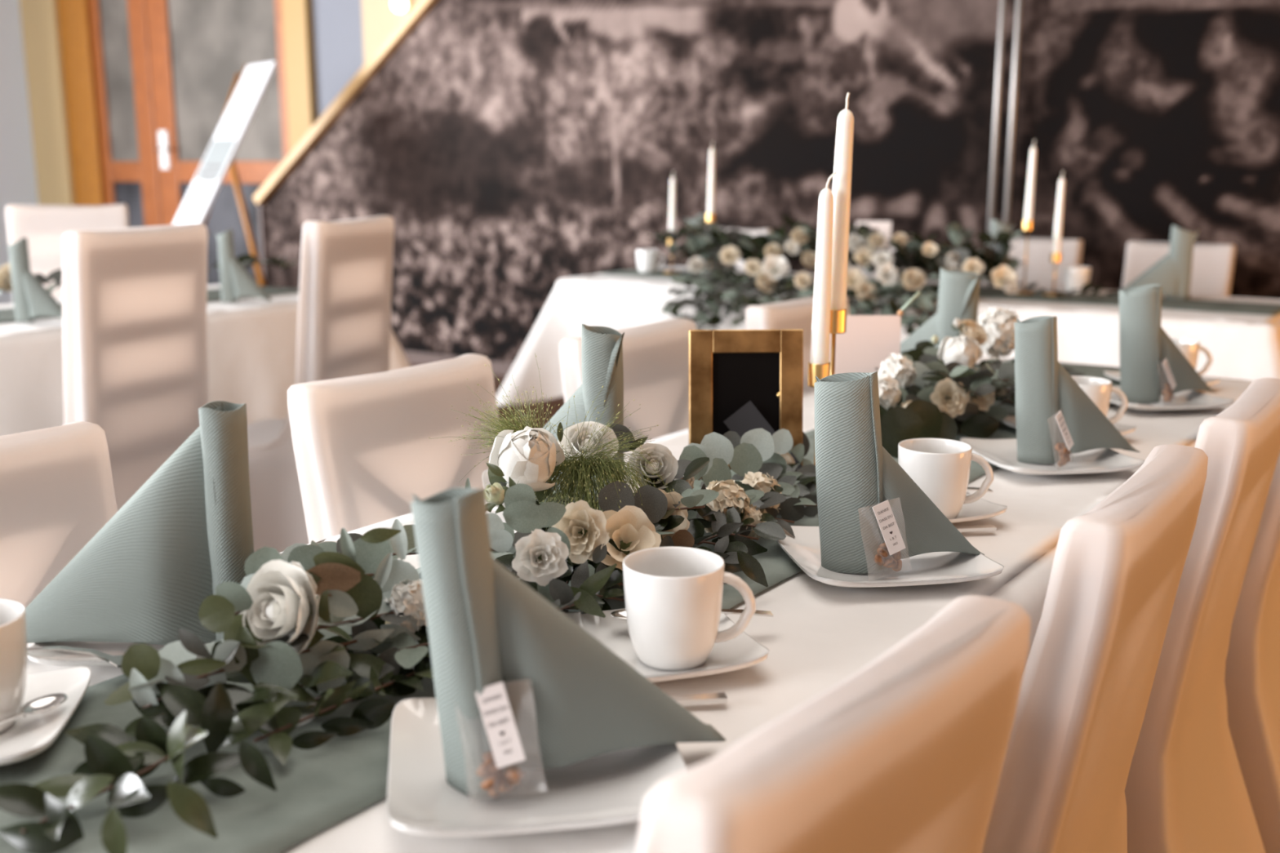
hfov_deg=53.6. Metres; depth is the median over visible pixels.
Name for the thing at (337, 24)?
wall
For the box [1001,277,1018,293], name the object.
rose
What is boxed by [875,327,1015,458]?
foliage
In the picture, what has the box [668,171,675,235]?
taper candle
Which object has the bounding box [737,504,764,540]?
blossom
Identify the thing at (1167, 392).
bag
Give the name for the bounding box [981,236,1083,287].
covered chair
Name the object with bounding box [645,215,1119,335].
leaf garland
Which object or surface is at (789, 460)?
rose
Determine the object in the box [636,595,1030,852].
covered chair
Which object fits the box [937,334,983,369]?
peony
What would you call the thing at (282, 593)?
rose
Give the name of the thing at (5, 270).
rose
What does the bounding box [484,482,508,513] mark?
rosebud
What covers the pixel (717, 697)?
table knife
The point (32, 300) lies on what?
folded napkin
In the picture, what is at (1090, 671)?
covered chair
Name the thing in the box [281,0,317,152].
trim
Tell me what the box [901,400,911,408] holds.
rosebud
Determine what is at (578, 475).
grass
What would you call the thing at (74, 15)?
trim
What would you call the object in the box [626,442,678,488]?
rose
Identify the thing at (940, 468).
coffee mug
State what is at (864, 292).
rose
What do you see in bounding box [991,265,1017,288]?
rose
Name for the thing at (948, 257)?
rose
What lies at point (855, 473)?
folded napkin
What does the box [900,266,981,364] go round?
folded napkin
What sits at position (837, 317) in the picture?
cup
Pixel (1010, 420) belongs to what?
saucer
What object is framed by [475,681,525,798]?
tag
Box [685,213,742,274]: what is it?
folded napkin
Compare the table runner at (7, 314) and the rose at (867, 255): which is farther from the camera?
the rose at (867, 255)
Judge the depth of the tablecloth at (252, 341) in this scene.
3.69 m
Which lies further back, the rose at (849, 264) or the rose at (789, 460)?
the rose at (849, 264)
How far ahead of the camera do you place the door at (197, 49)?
9.39 m
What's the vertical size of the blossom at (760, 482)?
0.061 m
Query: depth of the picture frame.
1.64 m
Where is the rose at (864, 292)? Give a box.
[856,282,877,301]
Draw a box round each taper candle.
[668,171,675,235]
[707,142,714,213]
[809,171,836,364]
[830,92,853,310]
[1023,139,1035,220]
[1052,170,1064,253]
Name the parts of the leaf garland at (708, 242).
stem, stem, stem, stem, stem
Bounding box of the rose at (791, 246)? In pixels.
[784,240,799,254]
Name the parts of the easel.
leg, leg, leg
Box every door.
[88,0,162,226]
[145,0,289,285]
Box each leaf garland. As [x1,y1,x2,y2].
[0,253,296,293]
[0,518,611,852]
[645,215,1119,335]
[998,366,1084,405]
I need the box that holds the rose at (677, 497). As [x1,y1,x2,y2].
[658,488,689,539]
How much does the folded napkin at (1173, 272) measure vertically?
0.228 m
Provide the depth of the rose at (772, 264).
4.15 m
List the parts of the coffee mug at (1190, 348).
handle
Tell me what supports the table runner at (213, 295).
on the tablecloth at (252, 341)
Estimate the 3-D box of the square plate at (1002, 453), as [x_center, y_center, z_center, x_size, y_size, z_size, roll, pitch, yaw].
[0.578,0.043,1.791,0.199,0.021,0.199,-2,12,-9]
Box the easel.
[202,64,266,285]
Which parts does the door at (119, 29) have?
pane, rail, pane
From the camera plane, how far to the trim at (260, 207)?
8.13 m
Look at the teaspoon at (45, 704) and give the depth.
0.95 m
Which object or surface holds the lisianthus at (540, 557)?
on the leaf garland at (171, 688)
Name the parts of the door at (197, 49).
handle, handle plate, pane, pane, rail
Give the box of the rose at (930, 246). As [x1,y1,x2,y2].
[922,241,938,256]
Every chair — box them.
[0,421,117,608]
[5,203,128,301]
[62,222,208,511]
[247,215,394,552]
[287,353,499,543]
[559,318,696,441]
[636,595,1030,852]
[706,226,773,270]
[745,296,849,393]
[829,290,920,373]
[850,238,913,277]
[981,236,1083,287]
[982,444,1208,852]
[1121,240,1235,297]
[1124,377,1279,852]
[1224,453,1279,852]
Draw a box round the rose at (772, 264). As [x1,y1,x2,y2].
[761,255,789,279]
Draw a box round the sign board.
[173,61,277,224]
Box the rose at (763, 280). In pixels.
[756,272,777,292]
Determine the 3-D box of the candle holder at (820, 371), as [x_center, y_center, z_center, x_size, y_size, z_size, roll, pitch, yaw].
[0.234,-0.005,1.669,0.070,0.160,0.070,8,14,35]
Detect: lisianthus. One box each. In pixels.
[511,528,568,586]
[551,500,609,564]
[929,377,968,417]
[966,391,995,411]
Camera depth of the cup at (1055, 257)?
4.04 m
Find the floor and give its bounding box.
[410,364,564,431]
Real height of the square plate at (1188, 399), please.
0.021 m
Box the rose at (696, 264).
[687,256,705,272]
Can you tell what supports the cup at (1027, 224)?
on the candle holder at (1028, 225)
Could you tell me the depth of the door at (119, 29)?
9.99 m
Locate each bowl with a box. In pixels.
[19,693,67,714]
[610,609,626,621]
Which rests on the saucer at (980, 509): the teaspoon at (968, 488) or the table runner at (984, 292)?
the teaspoon at (968, 488)
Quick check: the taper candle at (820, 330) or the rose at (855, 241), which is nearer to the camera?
the taper candle at (820, 330)
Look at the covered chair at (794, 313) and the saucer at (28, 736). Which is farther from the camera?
the covered chair at (794, 313)
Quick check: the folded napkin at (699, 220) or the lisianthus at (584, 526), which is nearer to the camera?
the lisianthus at (584, 526)
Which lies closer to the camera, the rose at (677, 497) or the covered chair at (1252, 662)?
the rose at (677, 497)
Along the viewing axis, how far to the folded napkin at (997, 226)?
4.40 m
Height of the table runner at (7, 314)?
0.005 m
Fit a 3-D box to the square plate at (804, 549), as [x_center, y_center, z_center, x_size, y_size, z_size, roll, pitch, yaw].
[0.256,0.136,1.339,0.199,0.021,0.199,-2,12,-9]
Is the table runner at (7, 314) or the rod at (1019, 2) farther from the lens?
the rod at (1019, 2)
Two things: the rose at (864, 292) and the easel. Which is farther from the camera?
the easel
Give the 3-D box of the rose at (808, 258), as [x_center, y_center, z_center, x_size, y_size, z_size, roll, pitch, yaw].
[0.568,-0.558,4.225,0.042,0.054,0.053,11,16,42]
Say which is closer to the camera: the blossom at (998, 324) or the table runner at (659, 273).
the blossom at (998, 324)
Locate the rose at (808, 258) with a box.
[801,250,815,267]
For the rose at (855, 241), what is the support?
attached to the leaf garland at (708, 242)
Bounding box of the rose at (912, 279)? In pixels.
[902,268,925,289]
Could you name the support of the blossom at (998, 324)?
on the leaf garland at (1068, 369)
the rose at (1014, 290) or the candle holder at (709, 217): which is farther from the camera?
the candle holder at (709, 217)
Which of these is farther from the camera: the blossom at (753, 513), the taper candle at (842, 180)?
the taper candle at (842, 180)
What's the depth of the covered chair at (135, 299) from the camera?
2.74 m
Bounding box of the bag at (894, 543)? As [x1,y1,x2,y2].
[871,499,905,571]
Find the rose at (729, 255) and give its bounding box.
[719,245,741,264]
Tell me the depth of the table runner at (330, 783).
0.85 m
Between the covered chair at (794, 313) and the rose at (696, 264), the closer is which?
the covered chair at (794, 313)
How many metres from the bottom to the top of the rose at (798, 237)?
0.052 m
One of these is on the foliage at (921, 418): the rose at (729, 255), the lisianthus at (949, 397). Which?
the lisianthus at (949, 397)
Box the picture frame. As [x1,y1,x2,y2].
[688,328,803,479]
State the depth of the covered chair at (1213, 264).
4.58 m
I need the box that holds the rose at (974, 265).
[962,257,984,274]
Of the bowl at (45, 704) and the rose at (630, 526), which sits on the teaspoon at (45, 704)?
the bowl at (45, 704)
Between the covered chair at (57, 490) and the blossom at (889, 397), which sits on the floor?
the covered chair at (57, 490)
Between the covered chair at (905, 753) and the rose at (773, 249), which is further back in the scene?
the rose at (773, 249)
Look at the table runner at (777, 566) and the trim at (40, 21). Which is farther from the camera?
the trim at (40, 21)
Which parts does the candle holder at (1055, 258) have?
stem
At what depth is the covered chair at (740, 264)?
5.67 m
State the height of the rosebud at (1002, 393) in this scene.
0.027 m
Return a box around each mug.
[0,598,27,732]
[622,546,755,670]
[636,248,664,272]
[897,438,993,519]
[1062,266,1091,293]
[1071,376,1128,423]
[1170,337,1212,376]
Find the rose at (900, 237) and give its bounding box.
[892,232,907,246]
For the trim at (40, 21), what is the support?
attached to the wall at (18, 184)
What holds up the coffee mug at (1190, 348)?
on the saucer at (1115, 375)
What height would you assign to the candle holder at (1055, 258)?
0.135 m
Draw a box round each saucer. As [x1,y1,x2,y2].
[0,666,91,765]
[562,608,769,682]
[948,492,1007,523]
[1000,415,1136,435]
[1103,370,1220,386]
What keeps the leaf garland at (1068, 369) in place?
on the table runner at (777, 566)
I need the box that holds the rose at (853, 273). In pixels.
[846,267,866,289]
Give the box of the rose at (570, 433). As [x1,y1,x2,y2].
[557,421,618,473]
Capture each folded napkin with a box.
[7,237,62,322]
[25,400,253,644]
[215,228,271,302]
[410,487,726,799]
[488,324,624,499]
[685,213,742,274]
[813,371,984,573]
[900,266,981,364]
[979,218,1014,284]
[1014,315,1140,463]
[1113,225,1199,298]
[1119,284,1217,404]
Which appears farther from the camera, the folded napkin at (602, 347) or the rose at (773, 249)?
the rose at (773, 249)
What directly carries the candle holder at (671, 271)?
on the table runner at (659, 273)
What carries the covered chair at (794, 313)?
on the floor
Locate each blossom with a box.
[383,578,427,644]
[704,480,751,533]
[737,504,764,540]
[739,471,782,513]
[877,373,901,408]
[879,353,916,387]
[977,307,1018,359]
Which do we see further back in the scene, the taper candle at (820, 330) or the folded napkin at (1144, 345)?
the folded napkin at (1144, 345)
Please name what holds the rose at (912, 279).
attached to the leaf garland at (708, 242)
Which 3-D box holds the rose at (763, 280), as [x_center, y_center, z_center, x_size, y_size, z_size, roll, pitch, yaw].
[0.419,-0.474,4.176,0.066,0.062,0.050,4,12,20]
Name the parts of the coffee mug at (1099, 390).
handle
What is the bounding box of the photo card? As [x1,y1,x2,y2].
[856,221,891,275]
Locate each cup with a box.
[706,213,715,222]
[807,361,830,387]
[830,308,846,333]
[1022,220,1033,230]
[1050,252,1061,262]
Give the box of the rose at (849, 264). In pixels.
[847,261,850,271]
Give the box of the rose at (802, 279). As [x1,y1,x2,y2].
[793,271,813,289]
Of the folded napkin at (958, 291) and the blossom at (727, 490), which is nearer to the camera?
the blossom at (727, 490)
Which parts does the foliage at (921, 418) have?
stem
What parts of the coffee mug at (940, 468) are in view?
handle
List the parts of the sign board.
printed panel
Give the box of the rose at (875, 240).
[868,233,885,248]
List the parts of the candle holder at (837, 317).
stem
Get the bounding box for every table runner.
[0,306,16,322]
[0,674,143,852]
[35,315,51,319]
[120,676,435,852]
[207,288,221,301]
[259,285,299,295]
[600,268,689,278]
[721,537,802,608]
[978,286,1119,306]
[1161,297,1279,315]
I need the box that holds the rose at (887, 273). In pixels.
[876,262,898,284]
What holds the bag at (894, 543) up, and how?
on the square plate at (804, 549)
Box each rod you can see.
[986,0,1006,233]
[1003,0,1022,225]
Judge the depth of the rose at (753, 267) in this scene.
4.20 m
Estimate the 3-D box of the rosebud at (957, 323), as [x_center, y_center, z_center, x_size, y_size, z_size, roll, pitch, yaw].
[0.538,-0.174,2.148,0.022,0.022,0.021,-6,13,-28]
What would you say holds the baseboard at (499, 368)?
attached to the wall at (513, 149)
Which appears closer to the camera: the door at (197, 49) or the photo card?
the photo card
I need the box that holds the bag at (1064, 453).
[1054,410,1074,466]
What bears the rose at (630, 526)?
on the foliage at (757, 451)
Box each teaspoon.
[0,693,67,724]
[610,608,773,621]
[967,487,992,492]
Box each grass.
[428,353,574,486]
[516,386,679,586]
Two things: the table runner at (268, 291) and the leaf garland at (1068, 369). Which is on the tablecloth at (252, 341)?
the table runner at (268, 291)
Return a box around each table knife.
[669,692,727,705]
[955,524,996,532]
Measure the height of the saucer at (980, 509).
0.021 m
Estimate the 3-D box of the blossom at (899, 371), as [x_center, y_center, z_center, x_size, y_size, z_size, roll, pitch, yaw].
[0.399,-0.054,1.964,0.058,0.118,0.050,2,12,8]
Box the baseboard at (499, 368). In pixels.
[402,350,514,376]
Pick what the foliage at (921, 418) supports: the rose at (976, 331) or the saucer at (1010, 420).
the rose at (976, 331)
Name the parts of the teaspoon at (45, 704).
spoon handle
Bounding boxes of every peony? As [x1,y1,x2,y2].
[487,426,564,502]
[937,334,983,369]
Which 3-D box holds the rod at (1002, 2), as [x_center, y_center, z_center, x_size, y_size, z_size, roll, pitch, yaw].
[1.461,-1.408,5.163,0.060,3.000,0.060,8,14,35]
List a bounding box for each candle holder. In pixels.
[662,239,680,273]
[706,213,715,269]
[807,361,830,465]
[830,308,846,375]
[1015,220,1035,294]
[1042,252,1064,296]
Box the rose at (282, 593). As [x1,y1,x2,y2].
[239,560,330,654]
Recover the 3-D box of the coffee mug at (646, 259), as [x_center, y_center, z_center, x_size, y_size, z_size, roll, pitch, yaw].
[0.035,-0.647,4.950,0.101,0.085,0.085,-6,13,-27]
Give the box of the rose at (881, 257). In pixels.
[871,249,893,266]
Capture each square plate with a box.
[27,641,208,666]
[386,697,687,836]
[481,465,639,513]
[776,525,1004,587]
[960,437,1144,475]
[1110,386,1235,410]
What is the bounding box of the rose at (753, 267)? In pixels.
[743,258,761,275]
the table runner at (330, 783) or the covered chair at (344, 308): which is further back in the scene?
the covered chair at (344, 308)
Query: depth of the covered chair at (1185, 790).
1.57 m
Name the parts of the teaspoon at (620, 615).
spoon handle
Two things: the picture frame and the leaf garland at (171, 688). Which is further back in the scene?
the picture frame
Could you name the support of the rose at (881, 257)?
on the leaf garland at (708, 242)
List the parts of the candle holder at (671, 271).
stem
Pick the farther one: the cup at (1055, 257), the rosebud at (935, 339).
the cup at (1055, 257)
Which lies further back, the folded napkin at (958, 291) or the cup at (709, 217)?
the cup at (709, 217)
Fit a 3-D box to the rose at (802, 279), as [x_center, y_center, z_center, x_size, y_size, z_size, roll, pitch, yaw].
[0.528,-0.473,4.102,0.061,0.054,0.036,-1,12,-5]
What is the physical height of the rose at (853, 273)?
0.066 m
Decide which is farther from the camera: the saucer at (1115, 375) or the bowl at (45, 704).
the saucer at (1115, 375)
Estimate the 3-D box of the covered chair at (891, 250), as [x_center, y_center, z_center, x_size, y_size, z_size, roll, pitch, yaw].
[0.875,-0.344,5.290,0.460,0.870,0.532,8,14,35]
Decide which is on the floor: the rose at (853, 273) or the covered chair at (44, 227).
the covered chair at (44, 227)
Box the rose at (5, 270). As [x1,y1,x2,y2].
[0,262,13,291]
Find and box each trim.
[18,0,75,205]
[57,0,106,205]
[253,0,437,204]
[257,204,268,286]
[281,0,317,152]
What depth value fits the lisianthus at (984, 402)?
1.97 m
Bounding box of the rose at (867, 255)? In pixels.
[853,244,875,266]
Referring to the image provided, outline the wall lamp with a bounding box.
[391,0,409,12]
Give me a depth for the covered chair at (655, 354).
2.28 m
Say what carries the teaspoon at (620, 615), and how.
on the saucer at (743, 651)
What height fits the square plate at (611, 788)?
0.021 m
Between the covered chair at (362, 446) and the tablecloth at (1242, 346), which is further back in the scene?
the tablecloth at (1242, 346)
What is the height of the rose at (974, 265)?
0.051 m
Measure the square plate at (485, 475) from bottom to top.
0.021 m
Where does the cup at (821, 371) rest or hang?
on the candle holder at (820, 371)
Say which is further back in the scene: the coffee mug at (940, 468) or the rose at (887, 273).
the rose at (887, 273)
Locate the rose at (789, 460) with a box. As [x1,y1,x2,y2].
[777,452,795,465]
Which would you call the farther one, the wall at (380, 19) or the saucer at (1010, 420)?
the wall at (380, 19)
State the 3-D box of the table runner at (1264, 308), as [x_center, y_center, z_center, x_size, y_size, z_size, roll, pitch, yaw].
[1.714,-0.358,3.774,0.380,0.005,0.334,8,14,35]
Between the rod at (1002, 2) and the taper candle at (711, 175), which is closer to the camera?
the taper candle at (711, 175)
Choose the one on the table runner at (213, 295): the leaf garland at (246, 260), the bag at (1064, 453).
the leaf garland at (246, 260)
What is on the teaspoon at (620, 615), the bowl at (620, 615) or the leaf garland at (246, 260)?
the bowl at (620, 615)
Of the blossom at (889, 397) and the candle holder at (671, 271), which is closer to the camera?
the blossom at (889, 397)
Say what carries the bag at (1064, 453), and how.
on the square plate at (1002, 453)
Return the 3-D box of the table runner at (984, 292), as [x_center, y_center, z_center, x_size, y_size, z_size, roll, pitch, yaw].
[1.295,-0.418,4.065,0.553,0.005,0.344,8,14,35]
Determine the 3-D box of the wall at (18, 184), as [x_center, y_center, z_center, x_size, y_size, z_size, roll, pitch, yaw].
[-7.873,-1.772,6.918,0.100,3.000,9.700,8,14,35]
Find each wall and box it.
[0,0,38,304]
[263,0,1279,363]
[311,0,364,119]
[361,0,417,64]
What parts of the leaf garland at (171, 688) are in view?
stem, stem, stem, stem, stem, stem, stem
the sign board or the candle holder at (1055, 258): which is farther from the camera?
the sign board
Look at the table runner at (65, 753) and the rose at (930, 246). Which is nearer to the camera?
the table runner at (65, 753)
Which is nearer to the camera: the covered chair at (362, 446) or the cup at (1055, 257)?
the covered chair at (362, 446)
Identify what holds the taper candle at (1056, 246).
in the candle holder at (1055, 258)
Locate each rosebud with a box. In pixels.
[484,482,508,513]
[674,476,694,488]
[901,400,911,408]
[928,334,939,345]
[951,318,964,330]
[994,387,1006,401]
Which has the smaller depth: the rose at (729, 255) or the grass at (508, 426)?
the grass at (508, 426)
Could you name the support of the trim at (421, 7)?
attached to the wall at (513, 149)
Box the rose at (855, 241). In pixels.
[848,232,867,252]
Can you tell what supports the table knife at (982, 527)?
on the tablecloth at (818, 635)
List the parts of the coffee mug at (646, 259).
handle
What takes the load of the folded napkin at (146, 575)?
on the square plate at (57, 658)
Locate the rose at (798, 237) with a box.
[791,227,808,244]
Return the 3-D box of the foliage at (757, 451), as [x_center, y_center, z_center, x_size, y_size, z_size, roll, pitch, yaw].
[0.053,0.060,1.385,0.268,0.149,0.660,6,13,25]
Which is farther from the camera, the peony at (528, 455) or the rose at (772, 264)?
the rose at (772, 264)
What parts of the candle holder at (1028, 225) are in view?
stem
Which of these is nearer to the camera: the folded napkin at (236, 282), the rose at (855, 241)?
the folded napkin at (236, 282)
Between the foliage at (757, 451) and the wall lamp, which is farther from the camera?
the wall lamp
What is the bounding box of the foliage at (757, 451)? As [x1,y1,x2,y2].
[465,422,817,617]
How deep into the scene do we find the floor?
6.21 m
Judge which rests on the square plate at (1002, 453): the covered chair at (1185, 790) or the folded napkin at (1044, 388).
the folded napkin at (1044, 388)
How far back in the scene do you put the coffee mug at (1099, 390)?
1.92 m
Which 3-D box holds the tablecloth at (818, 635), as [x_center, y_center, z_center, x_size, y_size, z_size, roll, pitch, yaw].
[0.040,0.291,1.461,0.875,0.327,3.308,8,14,35]
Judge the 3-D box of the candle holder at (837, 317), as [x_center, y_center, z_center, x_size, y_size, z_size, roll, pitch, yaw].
[0.255,-0.042,1.682,0.070,0.228,0.070,8,14,35]
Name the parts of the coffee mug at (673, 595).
handle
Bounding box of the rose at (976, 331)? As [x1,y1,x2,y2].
[956,320,987,345]
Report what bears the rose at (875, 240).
attached to the leaf garland at (708, 242)
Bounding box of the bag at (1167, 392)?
[1161,358,1176,402]
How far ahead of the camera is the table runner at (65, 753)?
0.90 m
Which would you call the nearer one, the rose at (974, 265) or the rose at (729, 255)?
the rose at (974, 265)
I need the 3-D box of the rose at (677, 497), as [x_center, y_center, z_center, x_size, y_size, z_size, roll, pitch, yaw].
[0.023,0.090,1.288,0.055,0.052,0.041,-5,13,-24]
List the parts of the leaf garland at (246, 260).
stem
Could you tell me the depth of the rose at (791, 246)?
4.26 m
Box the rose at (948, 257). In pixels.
[945,252,963,271]
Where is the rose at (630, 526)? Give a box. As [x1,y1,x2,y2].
[600,505,661,570]
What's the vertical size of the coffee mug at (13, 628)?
0.085 m
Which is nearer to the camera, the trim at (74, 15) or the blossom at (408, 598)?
the blossom at (408, 598)
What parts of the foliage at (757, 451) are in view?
stem, stem, stem, stem, stem, stem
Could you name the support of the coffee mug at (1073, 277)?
on the table runner at (984, 292)
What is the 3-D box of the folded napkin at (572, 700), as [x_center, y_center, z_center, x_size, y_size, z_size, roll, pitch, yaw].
[-0.044,0.134,0.860,0.214,0.208,0.060,-5,13,-21]
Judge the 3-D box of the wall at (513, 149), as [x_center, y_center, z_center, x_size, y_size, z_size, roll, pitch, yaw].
[1.671,-1.417,5.210,9.923,3.000,0.120,8,14,35]
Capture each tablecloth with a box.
[0,284,410,435]
[26,356,1253,852]
[496,266,1279,405]
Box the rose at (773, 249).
[764,243,782,257]

